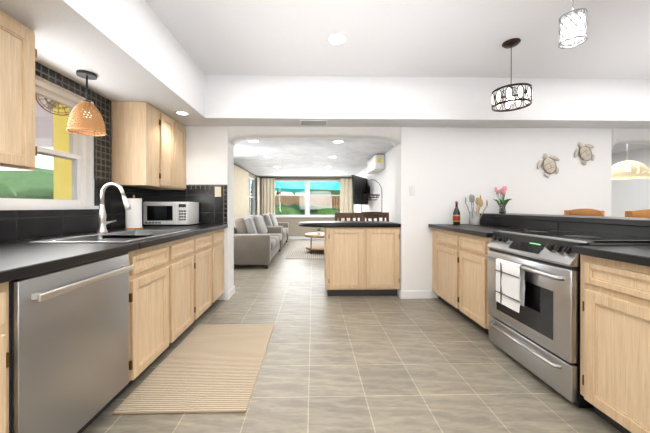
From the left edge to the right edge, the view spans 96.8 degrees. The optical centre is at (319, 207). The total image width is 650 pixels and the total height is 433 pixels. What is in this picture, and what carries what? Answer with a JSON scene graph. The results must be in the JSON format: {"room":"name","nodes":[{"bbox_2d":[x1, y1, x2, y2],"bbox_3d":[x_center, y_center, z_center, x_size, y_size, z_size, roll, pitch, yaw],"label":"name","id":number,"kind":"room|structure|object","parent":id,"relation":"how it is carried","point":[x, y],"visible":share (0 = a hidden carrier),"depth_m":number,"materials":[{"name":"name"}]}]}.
{"room":"kitchen","nodes":[
{"label":"kitchen","id":0,"kind":"room"},
{"bbox_2d":[0,75,256,242],"bbox_3d":[-2.017,-0.235,3.571,0.170,2.700,12.900,0,0,-1],"label":"wall","id":1,"kind":"structure","parent":0,"point":[89,170],"depth_m":2.41,"materials":[{"name":"white paint"}]},
{"bbox_2d":[0,10,36,170],"bbox_3d":[-1.705,-0.583,1.304,0.326,0.766,0.565,0,0,-1],"label":"upper cabinet","id":2,"kind":"object","parent":1,"relation":"attached to","point":[18,53],"depth_m":1.49,"materials":[{"name":"brown wood"}]},
{"bbox_2d":[0,78,98,209],"bbox_3d":[-1.941,-0.431,1.966,0.170,0.896,0.950,0,0,-1],"label":"kitchen window","id":3,"kind":"structure","parent":1,"relation":"in","point":[76,154],"depth_m":2.20,"materials":[{"name":"white plastic"}]},
{"bbox_2d":[0,61,158,241],"bbox_3d":[-1.867,-0.379,0.912,0.010,1.177,5.078,0,0,-1],"label":"backsplash","id":4,"kind":"structure","parent":1,"relation":"attached to","point":[15,225],"depth_m":2.34,"materials":[{"name":"black tile"}]},
{"bbox_2d":[112,101,167,189],"bbox_3d":[-1.738,-0.586,2.791,0.326,0.766,0.290,0,0,-1],"label":"upper cabinet","id":5,"kind":"object","parent":1,"relation":"attached to","point":[148,146],"depth_m":2.65,"materials":[{"name":"brown wood"}]},
{"bbox_2d":[168,116,179,189],"bbox_3d":[-1.744,-0.587,3.051,0.326,0.766,0.340,0,0,-1],"label":"upper cabinet","id":6,"kind":"object","parent":1,"relation":"attached to","point":[173,125],"depth_m":3.15,"materials":[{"name":"brown wood"}]},
{"bbox_2d":[249,177,254,215],"bbox_3d":[-2.094,-0.302,6.870,0.080,1.214,5.294,0,0,-1],"label":"sunroom window","id":7,"kind":"structure","parent":1,"relation":"in","point":[253,190],"depth_m":9.07,"materials":[{"name":"white plastic"}]},
{"bbox_2d":[260,177,352,235],"bbox_3d":[-0.392,-0.099,9.983,3.400,2.400,0.150,0,0,-1],"label":"wall","id":8,"kind":"structure","parent":0,"point":[295,229],"depth_m":9.90,"materials":[{"name":"beige paint"}]},
{"bbox_2d":[289,236,323,238],"bbox_3d":[-0.470,1.054,9.902,3.180,0.095,0.014,0,0,-1],"label":"baseboard","id":9,"kind":"structure","parent":8,"relation":"attached to","point":[290,237],"depth_m":9.89,"materials":[{"name":"white"}]},
{"bbox_2d":[275,180,339,216],"bbox_3d":[-0.430,-0.287,9.927,2.540,1.277,0.140,0,0,-1],"label":"sunroom window","id":10,"kind":"structure","parent":8,"relation":"in","point":[306,195],"depth_m":9.91,"materials":[{"name":"white plastic"}]},
{"bbox_2d":[234,139,393,176],"bbox_3d":[-0.399,-1.162,6.905,3.550,0.260,6.300,0,0,-1],"label":"ceiling","id":11,"kind":"structure","parent":0,"point":[299,158],"depth_m":5.87,"materials":[{"name":"white paint"}]},
{"bbox_2d":[332,140,344,142],"bbox_3d":[0.298,-1.025,4.520,0.198,0.004,0.198,0,0,-1],"label":"recessed light","id":12,"kind":"object","parent":11,"relation":"in","point":[338,141],"visible":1,"depth_m":4.50,"materials":[{"name":"white plastic"}]},
{"bbox_3d":[-0.394,-0.987,6.909,3.200,0.028,5.808,0,0,-1],"label":"curtain rod","id":13,"kind":"object","parent":11,"relation":"attached to","visible":0},
{"bbox_2d":[234,164,248,224],"bbox_3d":[-1.962,0.042,7.223,0.064,2.030,1.600,0,0,-1],"label":"curtain","id":14,"kind":"object","parent":13,"relation":"hanging from","point":[241,192],"visible":0.6,"depth_m":7.24,"materials":[{"name":"beige fabric"}]},
{"bbox_2d":[257,177,259,214],"bbox_3d":[-2.012,0.037,9.523,0.064,2.030,0.300,0,0,-1],"label":"curtain","id":15,"kind":"object","parent":13,"relation":"hanging from","point":[258,195],"visible":0.69,"depth_m":9.44,"materials":[{"name":"beige fabric"}]},
{"bbox_2d":[262,178,274,213],"bbox_3d":[-1.722,0.037,9.779,0.450,2.030,0.080,0,0,-1],"label":"curtain","id":16,"kind":"object","parent":13,"relation":"hanging from","point":[268,195],"visible":0.6,"depth_m":9.78,"materials":[{"name":"beige fabric"}]},
{"bbox_2d":[340,178,351,220],"bbox_3d":[0.917,0.037,9.837,0.430,2.030,0.080,0,0,-1],"label":"curtain","id":17,"kind":"object","parent":13,"relation":"hanging from","point":[346,195],"visible":0.62,"depth_m":9.84,"materials":[{"name":"beige fabric"}]},
{"bbox_2d":[0,0,649,128],"bbox_3d":[1.603,-1.203,0.437,6.930,0.470,6.180,0,0,-1],"label":"soffit","id":18,"kind":"structure","parent":0,"point":[129,50],"depth_m":3.17,"materials":[{"name":"white paint"}]},
{"bbox_2d":[66,70,105,135],"bbox_3d":[-1.689,-0.756,2.096,0.229,0.428,0.229,0,0,-1],"label":"light","id":19,"kind":"object","parent":18,"relation":"hanging from","point":[88,119],"visible":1,"depth_m":2.06,"materials":[{"name":"orange wicker"}]},
{"bbox_2d":[174,111,189,115],"bbox_3d":[-1.418,-0.972,2.982,0.148,0.004,0.148,0,0,-1],"label":"recessed light","id":20,"kind":"object","parent":18,"relation":"in","point":[184,113],"visible":1,"depth_m":2.99,"materials":[{"name":"white plastic"}]},
{"bbox_2d":[299,120,327,124],"bbox_3d":[-0.065,-0.969,3.317,0.320,0.010,0.190,0,0,-1],"label":"ceiling vent","id":21,"kind":"object","parent":18,"relation":"in","point":[313,122],"visible":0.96,"depth_m":3.29,"materials":[{"name":"white plastic"}]},
{"bbox_2d":[82,239,621,432],"bbox_3d":[2.697,1.165,3.677,10.200,0.100,13.200,0,0,-1],"label":"floor","id":22,"kind":"structure","parent":0,"point":[363,364],"depth_m":1.93,"materials":[{"name":"tile"}]},
{"bbox_2d":[0,281,8,432],"bbox_3d":[-1.463,0.686,0.712,0.787,0.868,0.596,0,0,-1],"label":"base cabinet","id":23,"kind":"object","parent":22,"relation":"on","point":[4,287],"depth_m":0.99,"materials":[{"name":"brown wood"}]},
{"bbox_2d":[0,224,227,282],"bbox_3d":[-1.452,0.231,0.921,0.817,0.040,5.076,0,0,-1],"label":"countertop","id":24,"kind":"structure","parent":23,"relation":"on","point":[19,259],"depth_m":1.43,"materials":[{"name":"black stone"}]},
{"bbox_2d":[29,229,190,242],"bbox_3d":[-1.409,0.301,2.115,0.560,0.204,0.880,0,0,-1],"label":"sink","id":25,"kind":"object","parent":24,"relation":"in","point":[123,236],"visible":0.31,"depth_m":2.10,"materials":[{"name":"silver metal"}]},
{"bbox_2d":[97,182,130,233],"bbox_3d":[-1.557,0.004,2.250,0.246,0.387,0.184,0,0,-1],"label":"faucet","id":26,"kind":"object","parent":24,"relation":"on","point":[103,222],"visible":1,"depth_m":2.18,"materials":[{"name":"silver metal"}]},
{"bbox_2d":[124,195,143,229],"bbox_3d":[-1.753,0.046,2.727,0.156,0.320,0.156,0,0,-1],"label":"paper towel holder","id":27,"kind":"object","parent":24,"relation":"on","point":[133,217],"visible":1,"depth_m":2.67,"materials":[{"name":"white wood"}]},
{"bbox_2d":[143,202,198,225],"bbox_3d":[-1.666,0.073,3.266,0.482,0.264,0.316,0,0,-1],"label":"microwave","id":28,"kind":"object","parent":24,"relation":"on","point":[171,213],"visible":1,"depth_m":3.11,"materials":[{"name":"white plastic"}]},
{"bbox_2d":[9,252,133,432],"bbox_3d":[-1.365,0.687,1.327,0.674,0.866,0.622,0,0,-1],"label":"dishwasher","id":29,"kind":"object","parent":22,"relation":"on","point":[69,349],"visible":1,"depth_m":1.23,"materials":[{"name":"grey metal"}]},
{"bbox_2d":[111,265,195,402],"bbox_3d":[-1.493,0.818,2.107,0.787,0.599,0.934,0,0,-1],"label":"base cabinet","id":30,"kind":"object","parent":22,"relation":"on","point":[176,289],"depth_m":1.96,"materials":[{"name":"brown wood"}]},
{"bbox_2d":[127,231,215,319],"bbox_3d":[-1.508,0.682,2.799,0.787,0.868,0.448,0,0,-1],"label":"base cabinet","id":31,"kind":"object","parent":22,"relation":"on","point":[199,250],"depth_m":2.61,"materials":[{"name":"brown wood"}]},
{"bbox_2d":[112,324,274,413],"bbox_3d":[-0.770,1.111,2.140,0.720,0.012,1.160,0,0,-1],"label":"kitchen mat","id":32,"kind":"object","parent":22,"relation":"on","point":[207,368],"visible":0.96,"depth_m":1.91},
{"bbox_2d":[216,229,223,300],"bbox_3d":[-1.518,0.681,3.241,0.787,0.868,0.436,0,0,-1],"label":"base cabinet","id":33,"kind":"object","parent":22,"relation":"on","point":[219,233],"depth_m":3.29,"materials":[{"name":"brown wood"}]},
{"bbox_2d":[234,215,281,268],"bbox_3d":[-1.366,0.648,6.202,0.945,0.922,2.130,0,0,-1],"label":"sofa","id":34,"kind":"object","parent":22,"relation":"on","point":[257,241],"visible":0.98,"depth_m":5.15,"materials":[{"name":"grey fabric"}]},
{"bbox_2d":[244,217,256,233],"bbox_3d":[-1.326,0.411,5.608,0.284,0.445,0.473,0,0,-1],"label":"pillow","id":35,"kind":"object","parent":34,"relation":"on","point":[249,227],"depth_m":5.39,"materials":[{"name":"white fabric"}]},
{"bbox_2d":[253,215,266,233],"bbox_3d":[-1.324,0.409,6.438,0.285,0.442,0.472,0,0,-1],"label":"pillow","id":36,"kind":"object","parent":34,"relation":"on","point":[259,223],"depth_m":6.24,"materials":[{"name":"grey fabric"}]},
{"bbox_2d":[260,213,288,249],"bbox_3d":[-1.411,0.644,8.242,0.945,0.922,1.790,0,0,-1],"label":"sofa","id":37,"kind":"object","parent":22,"relation":"on","point":[270,220],"visible":0.38,"depth_m":8.47,"materials":[{"name":"grey fabric"}]},
{"bbox_2d":[264,214,272,225],"bbox_3d":[-1.374,0.406,7.807,0.274,0.445,0.470,0,0,-1],"label":"pillow","id":38,"kind":"object","parent":37,"relation":"on","point":[267,219],"depth_m":7.59,"materials":[{"name":"grey fabric"}]},
{"bbox_2d":[269,213,277,225],"bbox_3d":[-1.393,0.404,8.687,0.276,0.426,0.452,0,0,-1],"label":"pillow","id":39,"kind":"object","parent":37,"relation":"on","point":[272,216],"depth_m":8.55,"materials":[{"name":"grey fabric"}]},
{"bbox_2d":[286,241,323,258],"bbox_3d":[0.186,1.100,7.798,1.880,0.010,3.250,0,0,-1],"label":"rug","id":40,"kind":"object","parent":22,"relation":"on","point":[298,250],"visible":0.48,"depth_m":6.98,"materials":[{"name":"white fabric"}]},
{"bbox_2d":[305,232,323,253],"bbox_3d":[0.082,0.874,7.070,0.884,0.443,0.884,0,0,-1],"label":"round coffee table","id":41,"kind":"object","parent":40,"relation":"on","point":[317,247],"visible":0.46,"depth_m":6.88,"materials":[{"name":"brown wood"}]},
{"bbox_2d":[335,213,361,220],"bbox_3d":[0.486,0.602,5.083,0.460,1.020,0.470,0,0,-1],"label":"dining chair","id":42,"kind":"object","parent":22,"relation":"on","point":[348,215],"visible":0.27,"depth_m":4.85,"materials":[{"name":"brown wood"}]},
{"bbox_2d":[324,227,399,295],"bbox_3d":[0.534,0.680,3.858,0.910,0.869,0.660,0,0,-1],"label":"base cabinet","id":43,"kind":"object","parent":22,"relation":"on","point":[361,261],"visible":1,"depth_m":3.54,"materials":[{"name":"brown wood"}]},
{"bbox_2d":[299,221,400,226],"bbox_3d":[0.357,0.224,3.861,1.262,0.040,0.705,0,0,-1],"label":"countertop","id":44,"kind":"structure","parent":43,"relation":"on","point":[347,224],"depth_m":3.61,"materials":[{"name":"black stone"}]},
{"bbox_2d":[361,179,381,222],"bbox_3d":[0.703,-0.083,3.861,0.279,0.576,0.277,0,0,-1],"label":"wire fruit basket","id":45,"kind":"object","parent":44,"relation":"on","point":[370,197],"visible":1,"depth_m":3.85,"materials":[{"name":"black metal"}]},
{"bbox_2d":[362,212,388,220],"bbox_3d":[0.964,0.602,5.193,0.460,1.020,0.470,0,0,-1],"label":"dining chair","id":46,"kind":"object","parent":22,"relation":"on","point":[383,215],"visible":0.19,"depth_m":4.96,"materials":[{"name":"brown wood"}]},
{"bbox_2d":[432,228,455,310],"bbox_3d":[1.661,0.681,3.197,0.586,0.868,0.664,0,0,-1],"label":"base cabinet","id":47,"kind":"object","parent":22,"relation":"on","point":[443,241],"depth_m":3.18,"materials":[{"name":"brown wood"}]},
{"bbox_2d":[456,232,491,334],"bbox_3d":[1.674,0.682,2.606,0.586,0.868,0.518,0,0,-1],"label":"base cabinet","id":48,"kind":"object","parent":22,"relation":"on","point":[471,250],"depth_m":2.62,"materials":[{"name":"brown wood"}]},
{"bbox_2d":[480,213,649,236],"bbox_3d":[2.201,0.600,1.002,0.450,1.040,5.076,0,0,-1],"label":"wall","id":49,"kind":"structure","parent":22,"relation":"on","point":[634,226],"depth_m":2.23,"materials":[{"name":"black"}]},
{"bbox_2d":[493,186,510,213],"bbox_3d":[2.131,-0.086,3.363,0.187,0.321,0.181,0,0,-1],"label":"vase","id":50,"kind":"object","parent":49,"relation":"on","point":[502,203],"visible":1,"depth_m":3.34,"materials":[{"name":"clear glass"}]},
{"bbox_2d":[546,222,557,228],"bbox_3d":[1.968,0.155,2.438,0.005,0.055,0.120,0,0,-1],"label":"outlet","id":51,"kind":"object","parent":49,"relation":"attached to","point":[552,225],"visible":0.96,"depth_m":2.43,"materials":[{"name":"black plastic"}]},
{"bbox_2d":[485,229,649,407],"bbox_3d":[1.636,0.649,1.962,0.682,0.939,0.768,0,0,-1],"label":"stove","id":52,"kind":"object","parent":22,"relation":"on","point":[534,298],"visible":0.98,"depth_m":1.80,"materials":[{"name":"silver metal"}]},
{"bbox_2d":[495,258,524,312],"bbox_3d":[1.315,0.532,1.997,0.042,0.313,0.246,0,0,-1],"label":"towel","id":53,"kind":"object","parent":52,"relation":"hanging from","point":[510,282],"depth_m":1.96,"materials":[{"name":"white fabric"}]},
{"bbox_2d":[564,209,604,215],"bbox_3d":[2.675,0.566,3.125,0.452,1.100,0.440,0,0,-1],"label":"bar stool","id":54,"kind":"object","parent":22,"relation":"on","point":[586,212],"visible":0.17,"depth_m":3.12,"materials":[{"name":"brown wood"}]},
{"bbox_2d":[580,254,649,432],"bbox_3d":[1.704,0.685,1.234,0.586,0.868,0.691,0,0,-1],"label":"base cabinet","id":55,"kind":"object","parent":22,"relation":"on","point":[614,343],"depth_m":1.38,"materials":[{"name":"brown wood"}]},
{"bbox_2d":[428,224,649,266],"bbox_3d":[1.694,0.230,0.990,0.616,0.040,5.076,0,0,-1],"label":"countertop","id":56,"kind":"structure","parent":55,"relation":"on","point":[636,254],"depth_m":1.50,"materials":[{"name":"black stone"}]},
{"bbox_2d":[453,201,459,224],"bbox_3d":[1.604,0.069,3.370,0.078,0.271,0.078,0,0,-1],"label":"bottle","id":57,"kind":"object","parent":56,"relation":"on","point":[456,216],"visible":1,"depth_m":3.34,"materials":[{"name":"black glass"}]},
{"bbox_2d":[465,194,487,224],"bbox_3d":[1.821,0.029,3.323,0.246,0.351,0.173,0,0,-1],"label":"utensil crock","id":58,"kind":"object","parent":56,"relation":"on","point":[474,217],"visible":1,"depth_m":3.30,"materials":[{"name":"grey ceramic"}]},
{"bbox_2d":[625,209,649,217],"bbox_3d":[2.690,0.567,2.475,0.452,1.100,0.440,0,0,-1],"label":"bar stool","id":59,"kind":"object","parent":22,"relation":"on","point":[642,213],"visible":0.15,"depth_m":2.60,"materials":[{"name":"brown wood"}]},
{"bbox_2d":[353,147,394,222],"bbox_3d":[1.302,-0.092,6.869,0.150,2.400,6.150,0,0,-1],"label":"wall","id":60,"kind":"structure","parent":0,"point":[384,178],"depth_m":5.63,"materials":[{"name":"white paint"}]},
{"bbox_2d":[351,175,369,204],"bbox_3d":[1.001,-0.392,6.890,0.593,0.660,1.022,0,0,-1],"label":"tv","id":61,"kind":"object","parent":60,"relation":"attached to","point":[358,182],"visible":0.75,"depth_m":6.73,"materials":[{"name":"black plastic"}]},
{"bbox_2d":[367,154,384,173],"bbox_3d":[1.144,-0.868,5.913,0.201,0.284,0.852,0,0,-1],"label":"mini-split air conditioner","id":62,"kind":"object","parent":60,"relation":"attached to","point":[376,163],"visible":0.98,"depth_m":5.52,"materials":[{"name":"white plastic"}]},
{"bbox_2d":[145,0,649,78],"bbox_3d":[1.602,-1.509,0.496,7.230,0.140,6.600,0,0,-1],"label":"ceiling","id":63,"kind":"structure","parent":0,"point":[427,38],"depth_m":2.45,"materials":[{"name":"white paint"}]},
{"bbox_2d":[326,33,347,44],"bbox_3d":[0.153,-1.440,2.475,0.188,0.004,0.188,0,0,-1],"label":"recessed light","id":64,"kind":"object","parent":63,"relation":"in","point":[336,38],"visible":1,"depth_m":2.47,"materials":[{"name":"white plastic"}]},
{"bbox_2d":[491,38,532,111],"bbox_3d":[1.684,-1.162,2.530,0.300,0.559,0.303,0,0,-1],"label":"light","id":65,"kind":"object","parent":63,"relation":"hanging from","point":[509,92],"visible":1,"depth_m":2.48,"materials":[{"name":"brown metal"}]},
{"bbox_2d":[558,0,587,48],"bbox_3d":[1.695,-1.269,1.929,0.149,0.345,0.149,0,0,-1],"label":"pendant light","id":66,"kind":"object","parent":63,"relation":"hanging from","point":[573,24],"visible":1,"depth_m":1.90,"materials":[{"name":"glass"}]},
{"bbox_2d":[185,126,649,299],"bbox_3d":[1.532,-0.235,3.663,7.230,2.700,0.270,0,0,-1],"label":"wall","id":67,"kind":"structure","parent":0,"point":[443,170],"depth_m":3.54,"materials":[{"name":"white paint"}]},
{"bbox_2d":[180,123,185,189],"bbox_3d":[-1.748,-0.588,3.274,0.326,0.766,0.356,0,0,-1],"label":"upper cabinet","id":68,"kind":"object","parent":67,"relation":"attached to","point":[182,128],"depth_m":3.37,"materials":[{"name":"brown wood"}]},
{"bbox_2d":[159,185,226,223],"bbox_3d":[-1.511,-0.033,3.455,0.811,0.474,0.011,0,0,-1],"label":"backsplash","id":69,"kind":"structure","parent":67,"relation":"attached to","point":[212,209],"depth_m":3.45,"materials":[{"name":"black tile"}]},
{"bbox_2d":[215,187,220,196],"bbox_3d":[-1.214,-0.185,3.451,0.074,0.120,0.010,0,0,-1],"label":"light switch","id":70,"kind":"object","parent":69,"relation":"attached to","point":[217,191],"visible":1,"depth_m":3.45,"materials":[{"name":"beige plastic"}]},
{"bbox_2d":[224,285,234,293],"bbox_3d":[-1.510,1.067,3.742,0.829,0.095,0.014,0,0,-1],"label":"baseboard","id":71,"kind":"structure","parent":67,"relation":"attached to","point":[232,290],"depth_m":3.59,"materials":[{"name":"white wood"}]},
{"bbox_2d":[409,186,415,195],"bbox_3d":[1.136,-0.200,3.514,0.074,0.120,0.010,0,0,-1],"label":"light switch","id":72,"kind":"object","parent":67,"relation":"attached to","point":[412,190],"visible":1,"depth_m":3.51,"materials":[{"name":"white plastic"}]},
{"bbox_2d":[399,290,431,298],"bbox_3d":[1.181,1.068,3.516,0.389,0.095,0.014,0,0,-1],"label":"baseboard","id":73,"kind":"structure","parent":67,"relation":"attached to","point":[400,294],"depth_m":3.51,"materials":[{"name":"white wood"}]},
{"bbox_2d":[537,153,559,177],"bbox_3d":[2.812,-0.512,3.535,0.280,0.298,0.040,0,0,-1],"label":"artwork","id":74,"kind":"object","parent":67,"relation":"attached to","point":[549,166],"visible":0.96,"depth_m":3.53,"materials":[{"name":"beige ceramic"}]},
{"bbox_2d":[574,142,594,164],"bbox_3d":[3.261,-0.659,3.545,0.258,0.277,0.038,0,0,-1],"label":"artwork","id":75,"kind":"object","parent":67,"relation":"attached to","point":[585,152],"visible":0.98,"depth_m":3.54,"materials":[{"name":"beige ceramic"}]},
{"bbox_2d":[611,148,649,216],"bbox_3d":[7.526,-0.190,5.850,0.150,2.600,4.140,0,0,-1],"label":"wall","id":76,"kind":"structure","parent":0,"point":[628,194],"depth_m":6.88,"materials":[{"name":"white paint"}]},
{"bbox_2d":[612,144,649,153],"bbox_3d":[5.348,-1.415,5.955,4.500,0.150,4.150,0,0,-1],"label":"ceiling","id":77,"kind":"structure","parent":0,"point":[618,148],"depth_m":6.49,"materials":[{"name":"white paint"}]},
{"bbox_2d":[611,161,649,179],"bbox_3d":[5.368,-0.920,5.031,0.590,0.836,0.590,0,0,-1],"label":"light","id":78,"kind":"object","parent":77,"relation":"hanging from","point":[622,170],"visible":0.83,"depth_m":4.89,"materials":[{"name":"beige glass"}]},
{"label":"outside","id":79,"kind":"structure","parent":0,"visible":0},
{"bbox_3d":[-0.250,1.226,14.915,60.000,0.050,50.000,0,0,-1],"label":"ground","id":80,"kind":"structure","parent":79,"visible":0},
{"bbox_2d":[0,167,53,198],"bbox_3d":[-14.811,-0.671,4.719,12.681,3.982,25.352,0,0,-1],"label":"trees","id":81,"kind":"object","parent":80,"relation":"on","point":[31,192],"depth_m":11.53,"materials":[{"name":"green plant"}]},
{"bbox_2d":[53,104,71,199],"bbox_3d":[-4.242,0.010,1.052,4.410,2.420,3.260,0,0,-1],"label":"porch post","id":82,"kind":"object","parent":80,"relation":"on","point":[65,191],"depth_m":2.58,"materials":[{"name":"yellow paint"}]},
{"bbox_2d":[35,95,52,146],"bbox_3d":[-4.270,-1.242,2.319,4.410,0.080,7.000,0,0,-1],"label":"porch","id":83,"kind":"object","parent":82,"relation":"on","point":[48,126],"depth_m":4.26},
{"bbox_2d":[35,94,68,115],"bbox_3d":[-2.189,-0.982,2.418,0.247,0.424,0.240,0,0,-1],"label":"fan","id":84,"kind":"object","parent":83,"relation":"hanging from","point":[51,107],"depth_m":2.39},
{"bbox_2d":[251,202,339,214],"bbox_3d":[-0.358,0.555,13.081,7.112,1.558,2.931,0,0,-1],"label":"bushes","id":85,"kind":"object","parent":80,"relation":"on","point":[296,208],"depth_m":12.18,"materials":[{"name":"green plant"}]},
{"bbox_2d":[251,195,339,209],"bbox_3d":[-0.255,0.265,15.163,18.000,1.850,0.100,0,0,-1],"label":"fence","id":86,"kind":"object","parent":80,"relation":"on","point":[318,202],"depth_m":15.11,"materials":[{"name":"brown wood"}]},
{"bbox_2d":[251,189,339,194],"bbox_3d":[0.671,-0.755,17.923,9.076,3.899,6.390,0,0,-1],"label":"building","id":87,"kind":"structure","parent":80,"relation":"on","point":[331,192],"depth_m":17.91,"materials":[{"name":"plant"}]},
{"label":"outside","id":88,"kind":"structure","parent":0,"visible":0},
{"bbox_2d":[251,182,339,192],"bbox_3d":[-0.861,-1.036,13.146,5.900,0.740,3.300,0,0,-1],"label":"shade sail","id":89,"kind":"object","parent":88,"point":[334,186],"depth_m":12.24,"materials":[{"name":"teal fabric"}]}
]}

